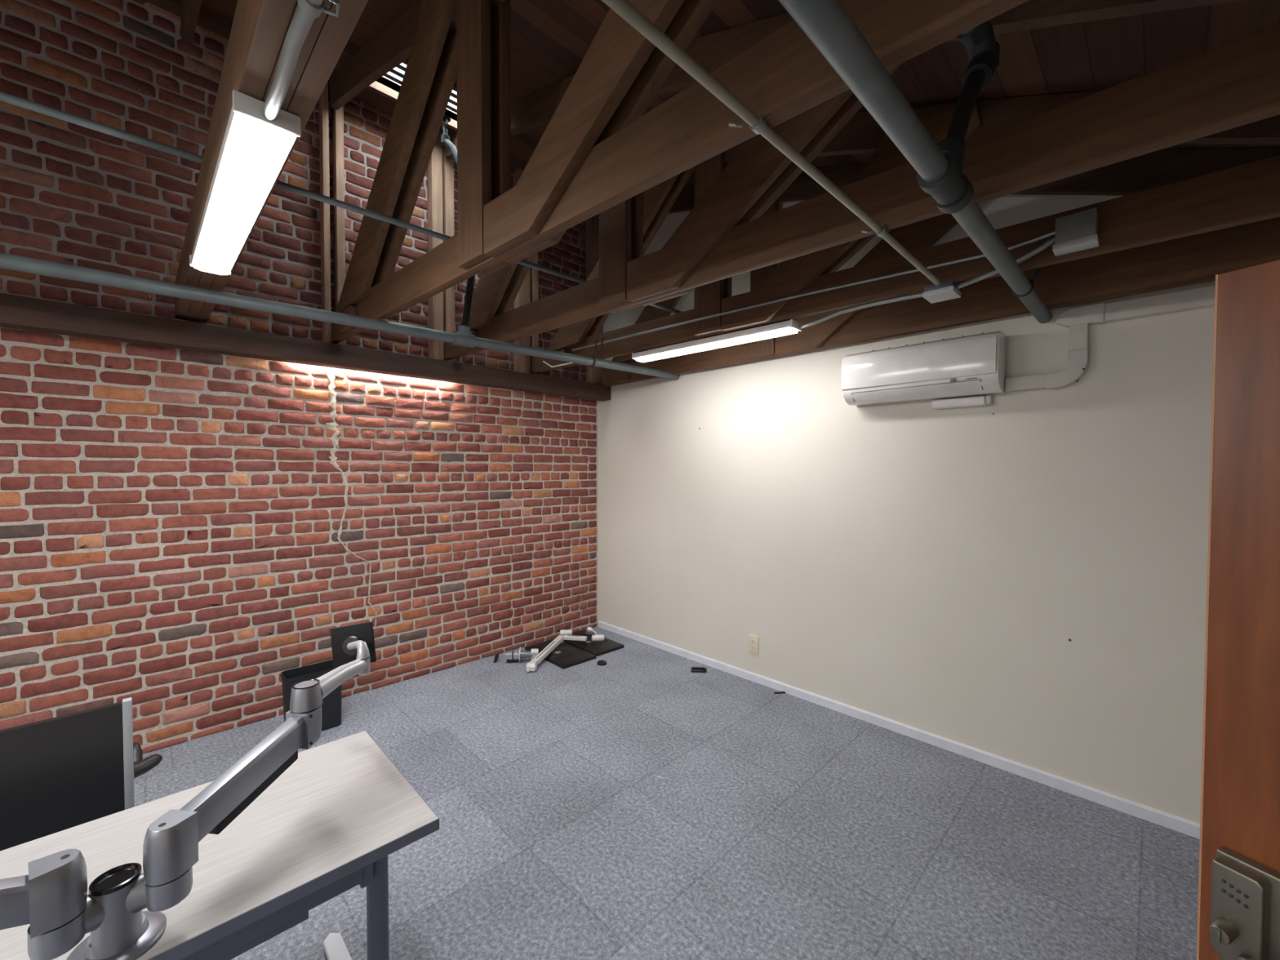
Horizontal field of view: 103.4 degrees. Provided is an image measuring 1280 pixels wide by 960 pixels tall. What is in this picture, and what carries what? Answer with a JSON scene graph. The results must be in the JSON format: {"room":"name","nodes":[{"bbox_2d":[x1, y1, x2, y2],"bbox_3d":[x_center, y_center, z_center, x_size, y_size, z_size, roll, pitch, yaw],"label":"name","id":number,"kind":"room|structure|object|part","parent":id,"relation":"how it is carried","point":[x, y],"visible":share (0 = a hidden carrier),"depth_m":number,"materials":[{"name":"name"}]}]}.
{"room":"office","nodes":[
{"label":"office","id":0,"kind":"room"},
{"bbox_2d":[0,0,597,753],"bbox_3d":[-2.863,-0.564,2.918,6.620,4.380,0.261,-1,2,-44],"label":"wall","id":1,"kind":"structure","parent":0,"point":[182,531],"depth_m":3.04,"materials":[{"name":"red brick"}]},
{"bbox_2d":[0,293,610,400],"bbox_3d":[-2.440,-0.815,2.963,5.896,0.138,0.130,-1,2,-44],"label":"beam","id":2,"kind":"structure","parent":1,"relation":"attached to","point":[16,312],"depth_m":3.01,"materials":[{"name":"brown wood"}]},
{"bbox_2d":[318,80,331,342],"bbox_3d":[-2.108,-1.778,3.383,0.037,1.764,0.092,-1,2,-44],"label":"stud","id":3,"kind":"object","parent":1,"relation":"attached to","point":[323,99],"visible":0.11,"depth_m":3.35,"materials":[{"name":"brown wood"}]},
{"bbox_2d":[332,105,346,345],"bbox_3d":[-2.049,-1.779,3.441,0.048,1.764,0.092,-1,2,-44],"label":"stud","id":4,"kind":"object","parent":1,"relation":"attached to","point":[338,166],"visible":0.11,"depth_m":3.41,"materials":[{"name":"brown wood"}]},
{"bbox_2d":[426,131,444,360],"bbox_3d":[-1.579,-1.789,3.900,0.083,1.764,0.092,-1,2,-44],"label":"stud","id":5,"kind":"object","parent":1,"relation":"attached to","point":[434,169],"visible":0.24,"depth_m":3.87,"materials":[{"name":"brown wood"}]},
{"bbox_2d":[442,145,455,362],"bbox_3d":[-1.510,-1.790,3.968,0.069,1.764,0.092,-1,2,-44],"label":"stud","id":6,"kind":"object","parent":1,"relation":"attached to","point":[447,164],"visible":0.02,"depth_m":3.93,"materials":[{"name":"brown wood"}]},
{"bbox_2d":[512,168,530,373],"bbox_3d":[-1.036,-1.800,4.431,0.115,1.764,0.092,-1,2,-44],"label":"stud","id":7,"kind":"object","parent":1,"relation":"attached to","point":[522,362],"visible":0.26,"depth_m":4.40,"materials":[{"name":"brown wood"}]},
{"bbox_2d":[530,252,538,374],"bbox_3d":[-0.956,-1.802,4.509,0.060,1.764,0.092,-1,2,-44],"label":"stud","id":8,"kind":"object","parent":1,"relation":"attached to","point":[534,273],"visible":0.07,"depth_m":4.48,"materials":[{"name":"brown wood"}]},
{"bbox_2d":[585,213,602,384],"bbox_3d":[-0.453,-1.812,5.000,0.145,1.764,0.092,-1,2,-44],"label":"stud","id":9,"kind":"object","parent":1,"relation":"attached to","point":[593,375],"visible":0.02,"depth_m":4.95,"materials":[{"name":"brown wood"}]},
{"bbox_2d":[133,626,1199,959],"bbox_3d":[-0.581,1.642,0.758,6.800,0.080,6.620,-1,2,-44],"label":"floor","id":10,"kind":"structure","parent":0,"point":[784,826],"depth_m":2.21,"materials":[{"name":"grey carpet"}]},
{"bbox_2d":[0,697,162,850],"bbox_3d":[-1.836,1.099,1.425,0.721,0.968,0.643,-1,2,-44],"label":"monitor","id":11,"kind":"object","parent":10,"relation":"on","point":[57,774],"visible":0.59,"depth_m":1.34,"materials":[{"name":"black plastic"}]},
{"bbox_3d":[-1.450,0.890,1.435,0.019,0.548,0.052,-1,2,-44],"label":"rail","id":12,"kind":"part","parent":11,"relation":"part of","materials":[{"name":"silver metal"}]},
{"bbox_3d":[-1.716,1.000,1.723,0.117,0.094,0.371,-1,2,-33],"label":"armrest","id":13,"kind":"part","parent":11,"relation":"part of","materials":[{"name":"black plastic"}]},
{"bbox_2d":[0,730,439,959],"bbox_3d":[-1.255,1.219,0.969,1.505,0.728,0.786,-1,2,-44],"label":"desk","id":14,"kind":"object","parent":10,"relation":"on","point":[329,825],"visible":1,"depth_m":1.19,"materials":[{"name":"white wood"}]},
{"bbox_2d":[0,622,376,959],"bbox_3d":[-0.950,0.649,1.067,0.257,0.409,1.007,1,1,17],"label":"monitor arm","id":15,"kind":"object","parent":14,"relation":"attached to","point":[54,899],"visible":1,"depth_m":0.93,"materials":[{"name":"silver metal"}]},
{"bbox_3d":[-1.101,0.644,0.730,0.042,0.158,0.285,1,2,43],"label":"arm","id":16,"kind":"part","parent":15,"relation":"part of","materials":[{"name":"silver metal"}]},
{"bbox_2d":[26,906,86,959],"bbox_3d":[-0.988,0.769,0.858,0.067,0.053,0.067,-1,2,-44],"label":"joint","id":17,"kind":"object","parent":15,"relation":"on","point":[50,942],"depth_m":0.84,"materials":[{"name":"silver metal"}]},
{"bbox_3d":[-0.962,0.842,0.931,0.132,0.030,0.132,-1,2,-44],"label":"plate","id":18,"kind":"part","parent":15,"relation":"part of","materials":[{"name":"silver metal"}]},
{"bbox_3d":[-0.956,0.788,0.923,0.071,0.114,0.071,-1,2,-44],"label":"post","id":19,"kind":"part","parent":15,"relation":"part of","materials":[{"name":"silver metal"}]},
{"bbox_2d":[144,866,192,911],"bbox_3d":[-0.888,0.767,0.953,0.067,0.053,0.067,-1,2,-44],"label":"joint","id":20,"kind":"object","parent":15,"relation":"on","point":[164,894],"depth_m":0.93,"materials":[{"name":"silver metal"}]},
{"bbox_3d":[-0.866,0.647,1.115,0.042,0.120,0.277,0,1,7],"label":"arm","id":21,"kind":"part","parent":15,"relation":"part of","materials":[{"name":"silver metal"}]},
{"bbox_3d":[-0.870,0.501,1.534,0.140,0.136,0.026,0,1,-4],"label":"mounting plate","id":22,"kind":"part","parent":15,"relation":"part of","materials":[{"name":"black metal"}]},
{"bbox_3d":[-0.700,1.218,1.351,0.048,0.680,0.060,-1,2,-44],"label":"leg","id":23,"kind":"part","parent":14,"relation":"part of","materials":[{"name":"grey metal"}]},
{"bbox_2d":[280,659,341,731],"bbox_3d":[-2.031,1.356,3.133,0.301,0.374,0.168,-1,2,-44],"label":"waste bin","id":24,"kind":"object","parent":10,"relation":"on","point":[331,703],"visible":0.51,"depth_m":3.13,"materials":[{"name":"black plastic"}]},
{"bbox_2d":[493,653,498,662],"bbox_3d":[-1.202,1.489,4.228,0.036,0.060,0.074,1,1,22],"label":"clip","id":25,"kind":"object","parent":10,"relation":"on","point":[496,656],"visible":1,"depth_m":4.22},
{"bbox_2d":[505,626,604,671],"bbox_3d":[-0.701,1.443,4.392,0.875,0.144,0.386,-1,2,-44],"label":"monitor arm","id":26,"kind":"object","parent":10,"relation":"on","point":[565,634],"visible":1,"depth_m":4.29,"materials":[{"name":"silver metal"}]},
{"bbox_3d":[-0.954,1.457,4.228,0.097,0.068,0.068,0,1,-10],"label":"post","id":27,"kind":"part","parent":26,"relation":"part of","materials":[{"name":"silver metal"}]},
{"bbox_3d":[-0.785,1.449,4.294,0.052,0.100,0.527,1,1,18],"label":"arm","id":28,"kind":"part","parent":26,"relation":"part of","materials":[{"name":"silver metal"}]},
{"bbox_2d":[524,638,595,668],"bbox_3d":[-0.701,1.490,4.406,0.335,0.050,0.600,-1,2,-43],"label":"monitor","id":29,"kind":"object","parent":10,"relation":"on","point":[565,655],"visible":0.79,"depth_m":4.30,"materials":[{"name":"black plastic"}]},
{"bbox_2d":[555,629,624,656],"bbox_3d":[-0.468,1.485,4.668,0.330,0.050,0.600,-1,2,-43],"label":"monitor","id":30,"kind":"object","parent":10,"relation":"on","point":[597,648],"visible":0.64,"depth_m":4.55,"materials":[{"name":"black plastic"}]},
{"bbox_2d":[596,659,606,666],"bbox_3d":[-0.315,1.508,4.182,0.082,0.028,0.082,-1,2,-44],"label":"round cap","id":31,"kind":"object","parent":10,"relation":"on","point":[602,662],"visible":1,"depth_m":4.16,"materials":[{"name":"black plastic"}]},
{"bbox_2d":[690,666,706,672],"bbox_3d":[0.468,1.509,4.025,0.124,0.035,0.036,0,1,3],"label":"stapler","id":32,"kind":"object","parent":10,"relation":"on","point":[694,669],"visible":1,"depth_m":4.01,"materials":[{"name":"black plastic"}]},
{"bbox_2d":[773,691,785,693],"bbox_3d":[1.006,1.532,3.643,0.084,0.008,0.014,0,1,-8],"label":"wedge","id":33,"kind":"object","parent":10,"relation":"on","point":[779,692],"visible":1,"depth_m":3.64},
{"bbox_2d":[144,0,1279,186],"bbox_3d":[-1.011,-1.806,1.124,6.800,1.835,5.470,-1,2,-44],"label":"ceiling","id":34,"kind":"structure","parent":0,"point":[550,39],"depth_m":2.06,"materials":[{"name":"brown wood"}]},
{"bbox_2d":[174,0,368,323],"bbox_3d":[-0.942,-1.733,1.250,4.650,1.719,0.135,1,2,45],"label":"roof truss","id":35,"kind":"object","parent":34,"relation":"attached to","point":[260,28],"visible":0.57,"depth_m":1.12,"materials":[{"name":"brown wood"}]},
{"bbox_2d":[189,89,301,275],"bbox_3d":[-1.300,-0.849,1.608,1.254,0.058,0.128,1,2,45],"label":"ceiling light","id":36,"kind":"object","parent":35,"relation":"attached to","point":[255,148],"visible":0.98,"depth_m":1.37,"materials":[{"name":"white plastic"}]},
{"bbox_2d":[262,0,340,120],"bbox_3d":[-0.606,-0.844,0.934,0.062,0.043,0.676,-1,2,-44],"label":"conduit","id":37,"kind":"object","parent":35,"relation":"attached to","point":[307,11],"visible":1,"depth_m":0.98,"materials":[{"name":"metal"}]},
{"bbox_2d":[366,58,457,131],"bbox_3d":[-1.336,-2.561,3.348,0.805,0.193,0.520,-1,2,-44],"label":"window","id":38,"kind":"structure","parent":34,"relation":"attached to","point":[376,86],"depth_m":3.34,"materials":[{"name":"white glass"}]},
{"bbox_2d":[329,0,1028,343],"bbox_3d":[-0.357,-1.745,1.829,4.650,1.719,0.136,1,2,42],"label":"roof truss","id":39,"kind":"object","parent":34,"relation":"attached to","point":[597,151],"visible":0.87,"depth_m":1.72,"materials":[{"name":"brown wood"}]},
{"bbox_2d":[0,90,681,313],"bbox_3d":[-1.145,-1.095,2.049,5.080,0.025,0.031,-1,2,-44],"label":"conduit","id":40,"kind":"object","parent":39,"relation":"on","point":[5,97],"visible":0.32,"depth_m":1.69,"materials":[{"name":"grey metal"}]},
{"bbox_3d":[-0.681,-1.534,2.068,0.195,1.273,0.044,1,2,42],"label":"post","id":41,"kind":"part","parent":39,"relation":"part of","materials":[{"name":"brown wood"}]},
{"bbox_3d":[-0.619,-1.536,2.136,0.195,1.273,0.044,1,2,42],"label":"post","id":42,"kind":"part","parent":39,"relation":"part of","materials":[{"name":"brown wood"}]},
{"bbox_2d":[444,0,1279,359],"bbox_3d":[0.194,-1.757,2.367,4.650,1.719,0.136,1,2,42],"label":"roof truss","id":43,"kind":"object","parent":34,"relation":"attached to","point":[1236,83],"visible":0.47,"depth_m":1.88,"materials":[{"name":"brown wood"}]},
{"bbox_3d":[-0.130,-1.546,2.607,0.195,1.273,0.044,1,2,42],"label":"post","id":44,"kind":"part","parent":43,"relation":"part of","materials":[{"name":"brown wood"}]},
{"bbox_3d":[-0.069,-1.548,2.674,0.195,1.273,0.044,1,2,42],"label":"post","id":45,"kind":"part","parent":43,"relation":"part of","materials":[{"name":"brown wood"}]},
{"bbox_2d":[601,0,940,284],"bbox_3d":[0.520,-0.863,1.474,2.230,0.033,0.069,-1,2,-44],"label":"conduit","id":46,"kind":"object","parent":43,"relation":"attached to","point":[625,10],"visible":1,"depth_m":1.18,"materials":[{"name":"metal"}]},
{"bbox_2d":[530,90,1279,373],"bbox_3d":[0.754,-1.768,2.913,4.650,1.719,0.135,1,2,43],"label":"roof truss","id":47,"kind":"object","parent":34,"relation":"attached to","point":[1248,193],"visible":0.44,"depth_m":2.39,"materials":[{"name":"brown wood"}]},
{"bbox_2d":[0,115,679,379],"bbox_3d":[-1.711,-1.565,2.711,5.205,1.491,0.299,-1,2,-41],"label":"pipe","id":48,"kind":"object","parent":47,"relation":"hanging from","point":[463,337],"visible":0.88,"depth_m":2.57,"materials":[{"name":"black metal"}]},
{"bbox_2d":[589,337,604,367],"bbox_3d":[-0.327,-0.950,3.771,0.063,0.220,0.115,-1,2,-44],"label":"hanger","id":49,"kind":"object","parent":48,"relation":"attached to","point":[597,340],"visible":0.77,"depth_m":3.76,"materials":[{"name":"metal"}]},
{"bbox_2d":[542,360,573,367],"bbox_3d":[-0.581,-0.948,4.018,0.539,0.064,0.032,1,2,38],"label":"cable","id":50,"kind":"object","parent":47,"relation":"hanging from","point":[548,364],"visible":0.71,"depth_m":4.09,"materials":[{"name":"white plastic"}]},
{"bbox_3d":[0.431,-1.558,3.154,0.195,1.273,0.044,1,2,43],"label":"post","id":51,"kind":"part","parent":47,"relation":"part of","materials":[{"name":"brown wood"}]},
{"bbox_2d":[631,319,802,362],"bbox_3d":[0.437,-0.886,3.304,1.254,0.058,0.128,1,2,43],"label":"ceiling light","id":52,"kind":"object","parent":47,"relation":"attached to","point":[791,326],"visible":0.99,"depth_m":3.17,"materials":[{"name":"white plastic"}]},
{"bbox_3d":[0.492,-1.559,3.221,0.195,1.273,0.044,1,2,43],"label":"post","id":53,"kind":"part","parent":47,"relation":"part of","materials":[{"name":"brown wood"}]},
{"bbox_2d":[572,231,1055,351],"bbox_3d":[0.555,-0.992,3.004,2.964,0.041,0.024,1,2,43],"label":"conduit","id":54,"kind":"object","parent":47,"relation":"attached to","point":[1053,233],"visible":0.82,"depth_m":2.59,"materials":[{"name":"metal"}]},
{"bbox_2d":[799,292,922,328],"bbox_3d":[1.131,-0.882,2.635,0.035,0.046,0.673,-1,2,-40],"label":"conduit","id":55,"kind":"object","parent":47,"relation":"attached to","point":[917,295],"visible":0.92,"depth_m":2.60,"materials":[{"name":"metal"}]},
{"bbox_2d":[778,0,1052,323],"bbox_3d":[0.212,-1.059,0.745,5.197,0.629,0.122,-1,2,-44],"label":"pipe","id":56,"kind":"object","parent":47,"relation":"attached to","point":[939,167],"visible":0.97,"depth_m":1.27,"materials":[{"name":"black metal"}]},
{"bbox_2d":[922,280,960,303],"bbox_3d":[1.396,-0.869,2.337,0.130,0.050,0.125,-1,2,-44],"label":"junction box","id":57,"kind":"object","parent":47,"relation":"attached to","point":[945,291],"visible":0.97,"depth_m":2.31,"materials":[{"name":"grey metal"}]},
{"bbox_2d":[955,236,1054,288],"bbox_3d":[1.535,-0.914,2.139,0.040,0.105,0.358,-1,2,-36],"label":"conduit","id":58,"kind":"object","parent":47,"relation":"attached to","point":[1041,247],"visible":0.85,"depth_m":2.08,"materials":[{"name":"metal"}]},
{"bbox_2d":[1052,207,1099,256],"bbox_3d":[1.698,-0.965,1.969,0.089,0.127,0.132,-1,2,-44],"label":"junction box","id":59,"kind":"object","parent":47,"relation":"attached to","point":[1076,232],"visible":1,"depth_m":1.95,"materials":[{"name":"metal"}]},
{"bbox_2d":[598,147,1279,386],"bbox_3d":[1.195,-1.752,3.297,0.090,1.769,4.590,-1,2,-44],"label":"roof truss","id":60,"kind":"object","parent":34,"relation":"attached to","point":[1196,259],"visible":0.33,"depth_m":2.49,"materials":[{"name":"brown wood"}]},
{"bbox_3d":[0.879,-1.542,3.591,0.044,1.323,0.195,-1,2,-44],"label":"post","id":61,"kind":"part","parent":60,"relation":"part of","materials":[{"name":"brown wood"}]},
{"bbox_2d":[597,194,1215,823],"bbox_3d":[1.782,-0.607,3.011,0.203,4.480,6.620,-1,2,-44],"label":"wall","id":62,"kind":"structure","parent":0,"point":[1021,577],"depth_m":2.87,"materials":[{"name":"beige paint"}]},
{"bbox_2d":[748,634,758,654],"bbox_3d":[0.862,1.249,3.842,0.012,0.137,0.084,-1,2,-44],"label":"wall outlet","id":63,"kind":"object","parent":62,"relation":"attached to","point":[753,639],"visible":1,"depth_m":3.84,"materials":[{"name":"beige plastic"}]},
{"bbox_2d":[597,620,1199,839],"bbox_3d":[1.270,1.512,3.431,0.014,0.062,4.856,-1,2,-44],"label":"baseboard","id":64,"kind":"structure","parent":62,"relation":"attached to","point":[1192,828],"depth_m":2.88,"materials":[{"name":"white paint"}]},
{"bbox_2d":[841,330,1007,405],"bbox_3d":[1.597,-0.622,2.904,0.216,0.314,0.802,-1,2,-44],"label":"air conditioner","id":65,"kind":"object","parent":62,"relation":"attached to","point":[973,364],"visible":1,"depth_m":2.79,"materials":[{"name":"white plastic"}]},
{"bbox_3d":[1.523,-0.646,2.837,0.018,0.196,0.793,-1,2,-44],"label":"panel","id":66,"kind":"part","parent":65,"relation":"part of","materials":[{"name":"white plastic"}]},
{"bbox_2d":[857,331,984,353],"bbox_3d":[1.581,-0.774,2.883,0.065,0.008,0.643,-1,2,-44],"label":"grille","id":67,"kind":"object","parent":65,"relation":"attached to","point":[953,338],"depth_m":2.83,"materials":[{"name":"white plastic"}]},
{"bbox_2d":[931,395,992,408],"bbox_3d":[1.790,-0.432,2.817,0.064,0.050,0.285,-1,2,-44],"label":"pump","id":68,"kind":"object","parent":62,"relation":"attached to","point":[982,400],"visible":1,"depth_m":2.79,"materials":[{"name":"white plastic"}]},
{"bbox_2d":[1004,284,1215,391],"bbox_3d":[2.440,-0.638,2.151,0.060,0.379,1.451,-1,2,-44],"label":"pipe cover","id":69,"kind":"object","parent":62,"relation":"attached to","point":[1078,319],"visible":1,"depth_m":2.42,"materials":[{"name":"white plastic"}]},
{"bbox_3d":[0.673,-0.473,-0.699,6.620,4.380,0.140,-1,2,-44],"label":"wall","id":70,"kind":"structure","parent":0,"visible":0},
{"bbox_2d":[1196,259,1279,959],"bbox_3d":[1.127,0.630,0.473,0.143,1.938,0.870,0,1,-24],"label":"door","id":71,"kind":"structure","parent":70,"relation":"in","point":[1238,904],"depth_m":0.83,"materials":[{"name":"orange wood"}]},
{"bbox_3d":[0.960,0.772,0.736,0.050,0.045,0.135,0,1,-24],"label":"lever","id":72,"kind":"part","parent":71,"relation":"part of","materials":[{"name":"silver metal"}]},
{"label":"outside","id":73,"kind":"structure","parent":0,"visible":0},
{"bbox_2d":[383,62,457,113],"bbox_3d":[-2.988,-3.932,6.250,10.000,3.200,0.500,-1,2,-44],"label":"sky","id":74,"kind":"structure","parent":73,"point":[402,64],"depth_m":6.03,"materials":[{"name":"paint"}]}
]}

